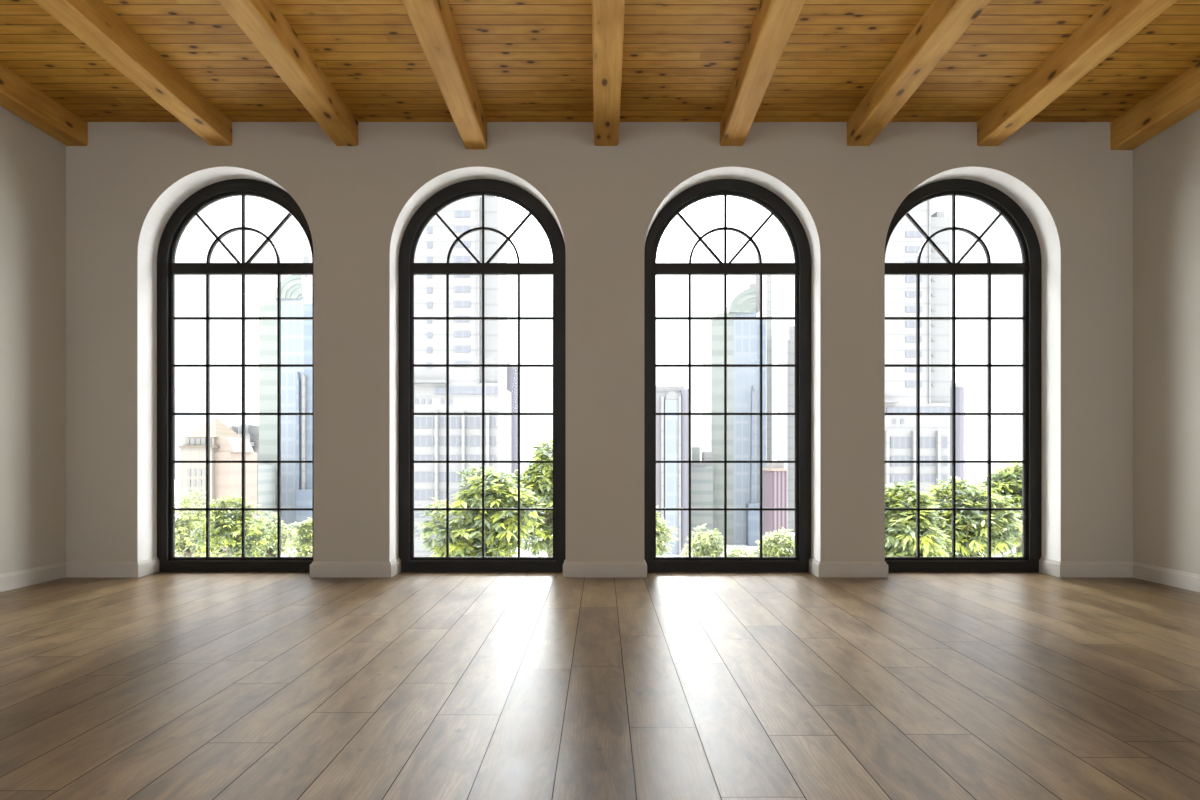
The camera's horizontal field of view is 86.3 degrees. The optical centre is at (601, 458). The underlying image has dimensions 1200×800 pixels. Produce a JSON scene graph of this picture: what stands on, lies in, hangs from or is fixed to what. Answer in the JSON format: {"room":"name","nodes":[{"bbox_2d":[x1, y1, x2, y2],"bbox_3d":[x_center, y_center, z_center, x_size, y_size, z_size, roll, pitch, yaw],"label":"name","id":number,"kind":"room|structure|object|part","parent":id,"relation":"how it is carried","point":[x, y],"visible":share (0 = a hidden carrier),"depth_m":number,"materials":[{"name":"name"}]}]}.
{"room":"empty loft room","nodes":[
{"label":"empty loft room","id":0,"kind":"room"},
{"bbox_2d":[0,106,65,573],"bbox_3d":[-5.047,-1.070,1.333,0.200,4.318,9.867,0,0,0],"label":"wall","id":1,"kind":"structure","parent":0,"point":[32,161],"depth_m":5.54,"materials":[{"name":"paint"}]},
{"bbox_2d":[0,562,65,591],"bbox_3d":[-4.935,1.018,1.153,0.024,0.142,9.507,0,0,0],"label":"baseboard","id":2,"kind":"structure","parent":1,"relation":"attached to","point":[32,576],"depth_m":5.53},
{"bbox_2d":[66,122,1132,561],"bbox_3d":[-0.023,-1.011,6.087,9.848,4.200,0.360,0,0,0],"label":"wall","id":3,"kind":"structure","parent":0,"point":[358,203],"depth_m":5.91,"materials":[{"name":"paint"}]},
{"bbox_2d":[66,557,158,576],"bbox_3d":[-4.605,1.018,6.023,0.684,0.142,0.280,0,0,0],"label":"baseboard","id":4,"kind":"structure","parent":3,"relation":"attached to","point":[149,566],"depth_m":5.88,"materials":[{"name":"white wood"}]},
{"bbox_2d":[157,179,312,571],"bbox_3d":[-3.475,-0.805,6.210,1.624,3.788,0.094,0,0,0],"label":"window","id":5,"kind":"structure","parent":3,"relation":"in","point":[167,268],"depth_m":6.19,"materials":[{"name":"black paint"}]},
{"bbox_3d":[-3.481,-0.417,6.215,1.362,2.748,0.006,0,0,0],"label":"glass","id":6,"kind":"part","parent":5,"relation":"part of","materials":[{"name":"clear glass"}]},
{"bbox_2d":[310,557,400,576],"bbox_3d":[-2.312,1.018,6.023,0.751,0.142,0.280,0,0,0],"label":"baseboard","id":7,"kind":"structure","parent":3,"relation":"attached to","point":[392,568],"depth_m":5.88,"materials":[{"name":"white wood"}]},
{"bbox_2d":[398,179,565,571],"bbox_3d":[-1.148,-0.805,6.210,1.624,3.788,0.094,0,0,0],"label":"window","id":8,"kind":"structure","parent":3,"relation":"in","point":[407,268],"depth_m":6.19,"materials":[{"name":"black paint"}]},
{"bbox_2d":[563,559,646,576],"bbox_3d":[0.028,1.018,6.023,0.776,0.142,0.280,0,0,0],"label":"baseboard","id":9,"kind":"structure","parent":3,"relation":"attached to","point":[570,569],"depth_m":5.88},
{"bbox_2d":[644,179,810,571],"bbox_3d":[1.204,-0.805,6.210,1.624,3.788,0.094,0,0,0],"label":"window","id":10,"kind":"structure","parent":3,"relation":"in","point":[801,267],"depth_m":6.19,"materials":[{"name":"black paint"}]},
{"bbox_2d":[809,557,887,576],"bbox_3d":[2.312,1.018,6.023,0.641,0.142,0.280,0,0,0],"label":"baseboard","id":11,"kind":"structure","parent":3,"relation":"attached to","point":[817,568],"depth_m":5.88,"materials":[{"name":"white wood"}]},
{"bbox_2d":[885,179,1041,571],"bbox_3d":[3.421,-0.805,6.210,1.624,3.788,0.094,0,0,0],"label":"window","id":12,"kind":"structure","parent":3,"relation":"in","point":[1030,268],"depth_m":6.19,"materials":[{"name":"black paint"}]},
{"bbox_2d":[1039,557,1132,576],"bbox_3d":[4.555,1.018,6.023,0.692,0.142,0.280,0,0,0],"label":"baseboard","id":13,"kind":"structure","parent":3,"relation":"attached to","point":[1046,566],"depth_m":5.88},
{"bbox_2d":[0,572,1199,799],"bbox_3d":[-0.023,1.189,1.234,10.248,0.200,10.067,0,0,0],"label":"floor","id":14,"kind":"structure","parent":0,"point":[160,685],"depth_m":3.02,"materials":[{"name":"brown wood"}]},
{"bbox_2d":[0,0,1199,121],"bbox_3d":[-0.023,-3.244,1.234,10.248,0.276,10.067,0,0,0],"label":"ceiling","id":15,"kind":"structure","parent":0,"point":[528,60],"depth_m":5.01,"materials":[{"name":"brown wood"}]},
{"bbox_2d":[0,63,87,145],"bbox_3d":[-4.844,-3.058,1.153,0.206,0.342,9.507,0,0,0],"label":"ceiling beam","id":16,"kind":"structure","parent":15,"relation":"attached to","point":[18,96],"depth_m":5.45,"materials":[{"name":"brown wood"}]},
{"bbox_2d":[33,0,231,145],"bbox_3d":[-3.517,-3.060,1.153,0.216,0.339,9.507,0,0,0],"label":"ceiling beam","id":17,"kind":"structure","parent":15,"relation":"attached to","point":[93,22],"depth_m":4.79,"materials":[{"name":"brown wood"}]},
{"bbox_2d":[218,0,357,145],"bbox_3d":[-2.351,-3.058,1.153,0.214,0.342,9.507,0,0,0],"label":"ceiling beam","id":18,"kind":"structure","parent":15,"relation":"attached to","point":[262,22],"depth_m":4.78,"materials":[{"name":"brown wood"}]},
{"bbox_2d":[402,0,486,148],"bbox_3d":[-1.161,-3.043,1.153,0.214,0.372,9.507,0,0,0],"label":"ceiling beam","id":19,"kind":"structure","parent":15,"relation":"attached to","point":[432,21],"depth_m":4.73,"materials":[{"name":"brown wood"}]},
{"bbox_2d":[592,0,624,145],"bbox_3d":[0.039,-3.059,1.153,0.223,0.340,9.507,0,0,0],"label":"ceiling beam","id":20,"kind":"structure","parent":15,"relation":"attached to","point":[607,15],"depth_m":4.73,"materials":[{"name":"brown wood"}]},
{"bbox_2d":[720,0,804,145],"bbox_3d":[1.193,-3.059,1.153,0.223,0.341,9.507,0,0,0],"label":"ceiling beam","id":21,"kind":"structure","parent":15,"relation":"attached to","point":[774,21],"depth_m":4.75,"materials":[{"name":"brown wood"}]},
{"bbox_2d":[847,0,990,145],"bbox_3d":[2.370,-3.058,1.153,0.223,0.342,9.507,0,0,0],"label":"ceiling beam","id":22,"kind":"structure","parent":15,"relation":"attached to","point":[944,22],"depth_m":4.78,"materials":[{"name":"brown wood"}]},
{"bbox_2d":[977,0,1177,145],"bbox_3d":[3.565,-3.058,1.153,0.214,0.342,9.507,0,0,0],"label":"ceiling beam","id":23,"kind":"structure","parent":15,"relation":"attached to","point":[1115,23],"depth_m":4.80,"materials":[{"name":"brown wood"}]},
{"bbox_2d":[1110,61,1199,149],"bbox_3d":[4.796,-3.040,1.153,0.211,0.379,9.507,0,0,0],"label":"ceiling beam","id":24,"kind":"structure","parent":15,"relation":"attached to","point":[1179,98],"depth_m":5.43,"materials":[{"name":"brown wood"}]},
{"bbox_2d":[1133,109,1199,573],"bbox_3d":[5.001,-1.070,1.333,0.200,4.318,9.867,0,0,0],"label":"wall","id":25,"kind":"structure","parent":0,"point":[1166,167],"depth_m":5.56,"materials":[{"name":"paint"}]},
{"bbox_2d":[1133,562,1199,591],"bbox_3d":[4.889,1.018,1.153,0.024,0.142,9.507,0,0,0],"label":"baseboard","id":26,"kind":"structure","parent":25,"relation":"attached to","point":[1166,576],"depth_m":5.52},
{"label":"outside","id":27,"kind":"structure","parent":0,"visible":0},
{"bbox_2d":[175,476,1015,556],"bbox_3d":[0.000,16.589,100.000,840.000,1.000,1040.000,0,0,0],"label":"ground","id":28,"kind":"structure","parent":27,"point":[975,478],"depth_m":116.34,"materials":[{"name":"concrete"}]},
{"bbox_2d":[175,489,223,556],"bbox_3d":[-21.148,8.829,32.805,4.054,14.582,3.856,0,0,0],"label":"street tree","id":29,"kind":"object","parent":28,"relation":"on","point":[180,534],"visible":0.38,"depth_m":32.72,"materials":[{"name":"green plant"}]},
{"bbox_2d":[175,371,258,479],"bbox_3d":[-343.000,-30.455,560.000,157.500,93.089,120.000,0,0,0],"label":"hill","id":30,"kind":"structure","parent":28,"relation":"on","point":[190,388],"depth_m":545.64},
{"bbox_2d":[178,418,256,556],"bbox_3d":[-62.031,4.685,104.250,7.812,22.808,9.500,0,0,0],"label":"stone building","id":31,"kind":"structure","parent":28,"relation":"on","point":[225,444],"depth_m":100.81,"materials":[{"name":"stone"}]},
{"bbox_3d":[-63.081,-1.943,104.250,5.519,0.311,9.500,0,0,0],"label":"cornice","id":32,"kind":"part","parent":31,"relation":"part of","materials":[{"name":"stone"}]},
{"bbox_2d":[184,494,271,556],"bbox_3d":[-15.686,8.796,26.951,3.138,14.656,3.154,0,0,0],"label":"street tree","id":33,"kind":"object","parent":28,"relation":"on","point":[227,523],"visible":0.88,"depth_m":26.61,"materials":[{"name":"green plant"}]},
{"bbox_2d":[228,425,258,460],"bbox_3d":[-71.372,4.698,129.425,7.687,22.783,9.150,0,0,0],"label":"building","id":34,"kind":"structure","parent":28,"relation":"on","point":[251,431],"depth_m":126.01,"materials":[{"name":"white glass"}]},
{"bbox_2d":[257,463,274,528],"bbox_3d":[-62.764,8.354,115.000,5.128,15.471,6.000,0,0,0],"label":"banded building","id":35,"kind":"structure","parent":28,"relation":"on","point":[265,473],"depth_m":114.85,"materials":[{"name":"white"}]},
{"bbox_2d":[245,511,302,556],"bbox_3d":[-18.388,9.486,34.995,3.484,13.298,3.035,0,0,0],"label":"street tree","id":36,"kind":"object","parent":28,"relation":"on","point":[272,552],"visible":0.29,"depth_m":34.95,"materials":[{"name":"green plant"}]},
{"bbox_2d":[259,240,311,543],"bbox_3d":[-58.706,-13.171,126.000,11.213,58.520,16.000,0,0,0],"label":"office tower","id":37,"kind":"structure","parent":28,"relation":"on","point":[296,290],"depth_m":120.01,"materials":[{"name":"blue glass"}]},
{"bbox_2d":[284,518,311,556],"bbox_3d":[-13.575,9.418,29.951,2.898,13.420,2.503,0,0,0],"label":"street tree","id":38,"kind":"object","parent":28,"relation":"on","point":[303,548],"visible":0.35,"depth_m":29.65,"materials":[{"name":"green plant"}]},
{"bbox_2d":[414,196,510,556],"bbox_3d":[-22.398,-14.889,101.300,13.986,61.956,15.400,0,0,0],"label":"apartment tower","id":39,"kind":"structure","parent":28,"relation":"on","point":[435,241],"depth_m":95.00,"materials":[{"name":"white concrete"}]},
{"bbox_2d":[414,464,545,556],"bbox_3d":[-3.603,8.118,19.061,4.169,15.999,3.468,0,0,38],"label":"street tree","id":40,"kind":"object","parent":28,"relation":"on","point":[465,538],"visible":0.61,"depth_m":18.44,"materials":[{"name":"green plant"}]},
{"bbox_2d":[507,360,517,532],"bbox_3d":[-17.331,-1.174,119.715,3.601,34.527,3.601,0,0,0],"label":"round tower","id":41,"kind":"structure","parent":28,"relation":"on","point":[512,372],"depth_m":118.44,"materials":[{"name":"white"}]},
{"bbox_2d":[505,439,552,556],"bbox_3d":[-2.156,7.658,24.029,3.818,16.919,3.434,0,0,0],"label":"street tree","id":42,"kind":"object","parent":28,"relation":"on","point":[539,475],"visible":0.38,"depth_m":23.24,"materials":[{"name":"green plant"}]},
{"bbox_2d":[656,505,679,556],"bbox_3d":[1.478,8.859,23.960,2.895,14.534,2.578,0,0,0],"label":"street tree","id":43,"kind":"object","parent":28,"relation":"on","point":[661,528],"visible":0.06,"depth_m":23.61,"materials":[{"name":"green plant"}]},
{"bbox_2d":[656,386,687,554],"bbox_3d":[11.202,1.771,112.050,6.878,28.636,9.900,0,0,0],"label":"tower","id":44,"kind":"structure","parent":28,"relation":"on","point":[671,430],"depth_m":107.50,"materials":[{"name":"glass"}]},
{"bbox_2d":[691,447,712,546],"bbox_3d":[18.121,6.948,117.850,4.342,18.283,4.300,0,0,0],"label":"banded building","id":45,"kind":"structure","parent":28,"relation":"on","point":[701,473],"depth_m":116.00,"materials":[{"name":"white"}]},
{"bbox_2d":[680,524,727,556],"bbox_3d":[5.169,9.630,31.112,2.758,13.007,3.028,0,0,0],"label":"street tree","id":46,"kind":"object","parent":28,"relation":"on","point":[709,548],"visible":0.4,"depth_m":30.89,"materials":[{"name":"green plant"}]},
{"bbox_2d":[703,254,765,545],"bbox_3d":[25.641,-11.815,126.000,10.219,55.808,16.000,0,0,0],"label":"office tower","id":47,"kind":"structure","parent":28,"relation":"on","point":[742,335],"depth_m":120.01,"materials":[{"name":"blue glass"}]},
{"bbox_2d":[720,546,757,556],"bbox_3d":[6.264,9.987,27.993,2.560,12.279,2.189,0,0,17],"label":"street tree","id":48,"kind":"object","parent":28,"relation":"on","point":[737,552],"visible":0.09,"depth_m":27.86,"materials":[{"name":"green plant"}]},
{"bbox_2d":[758,275,771,460],"bbox_3d":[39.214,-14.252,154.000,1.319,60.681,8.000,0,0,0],"label":"slim tower","id":49,"kind":"structure","parent":28,"relation":"on","point":[767,279],"depth_m":150.01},
{"bbox_2d":[742,527,793,556],"bbox_3d":[7.137,9.441,25.976,2.923,13.365,2.799,0,0,41],"label":"street tree","id":50,"kind":"object","parent":28,"relation":"on","point":[772,547],"visible":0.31,"depth_m":25.64,"materials":[{"name":"green plant"}]},
{"bbox_2d":[762,463,787,545],"bbox_3d":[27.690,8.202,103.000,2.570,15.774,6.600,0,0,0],"label":"tower","id":51,"kind":"structure","parent":28,"relation":"on","point":[774,474],"depth_m":100.00,"materials":[{"name":"pink stone"}]},
{"bbox_3d":[27.690,1.675,103.000,2.570,0.389,6.600,0,0,0],"label":"cornice","id":52,"kind":"part","parent":51,"relation":"part of","materials":[{"name":"pink stone"}]},
{"bbox_2d":[778,326,793,532],"bbox_3d":[42.457,-6.502,144.000,4.337,45.183,10.000,0,0,0],"label":"tower","id":53,"kind":"structure","parent":28,"relation":"on","point":[785,337],"depth_m":140.00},
{"bbox_2d":[885,199,949,515],"bbox_3d":[44.565,-13.405,101.300,14.835,58.988,15.400,0,0,0],"label":"apartment tower","id":54,"kind":"structure","parent":28,"relation":"on","point":[905,242],"depth_m":95.00,"materials":[{"name":"white concrete"}]},
{"bbox_2d":[885,479,957,556],"bbox_3d":[8.916,8.357,19.139,2.926,15.533,3.189,0,0,44],"label":"street tree","id":55,"kind":"object","parent":28,"relation":"on","point":[900,525],"visible":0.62,"depth_m":18.30,"materials":[{"name":"green plant"}]},
{"bbox_2d":[950,380,965,503],"bbox_3d":[66.006,0.670,119.715,3.601,30.839,3.601,0,0,0],"label":"round tower","id":56,"kind":"structure","parent":28,"relation":"on","point":[960,390],"depth_m":118.09,"materials":[{"name":"white"}]},
{"bbox_2d":[925,476,1021,556],"bbox_3d":[12.951,8.373,23.003,3.964,15.509,3.373,0,0,0],"label":"street tree","id":57,"kind":"object","parent":28,"relation":"on","point":[971,525],"visible":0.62,"depth_m":22.27,"materials":[{"name":"green plant"}]},
{"bbox_2d":[963,463,1021,556],"bbox_3d":[18.186,8.104,27.855,4.699,16.039,4.143,0,0,19],"label":"street tree","id":58,"kind":"object","parent":28,"relation":"on","point":[1007,483],"visible":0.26,"depth_m":27.33,"materials":[{"name":"green plant"}]}
]}

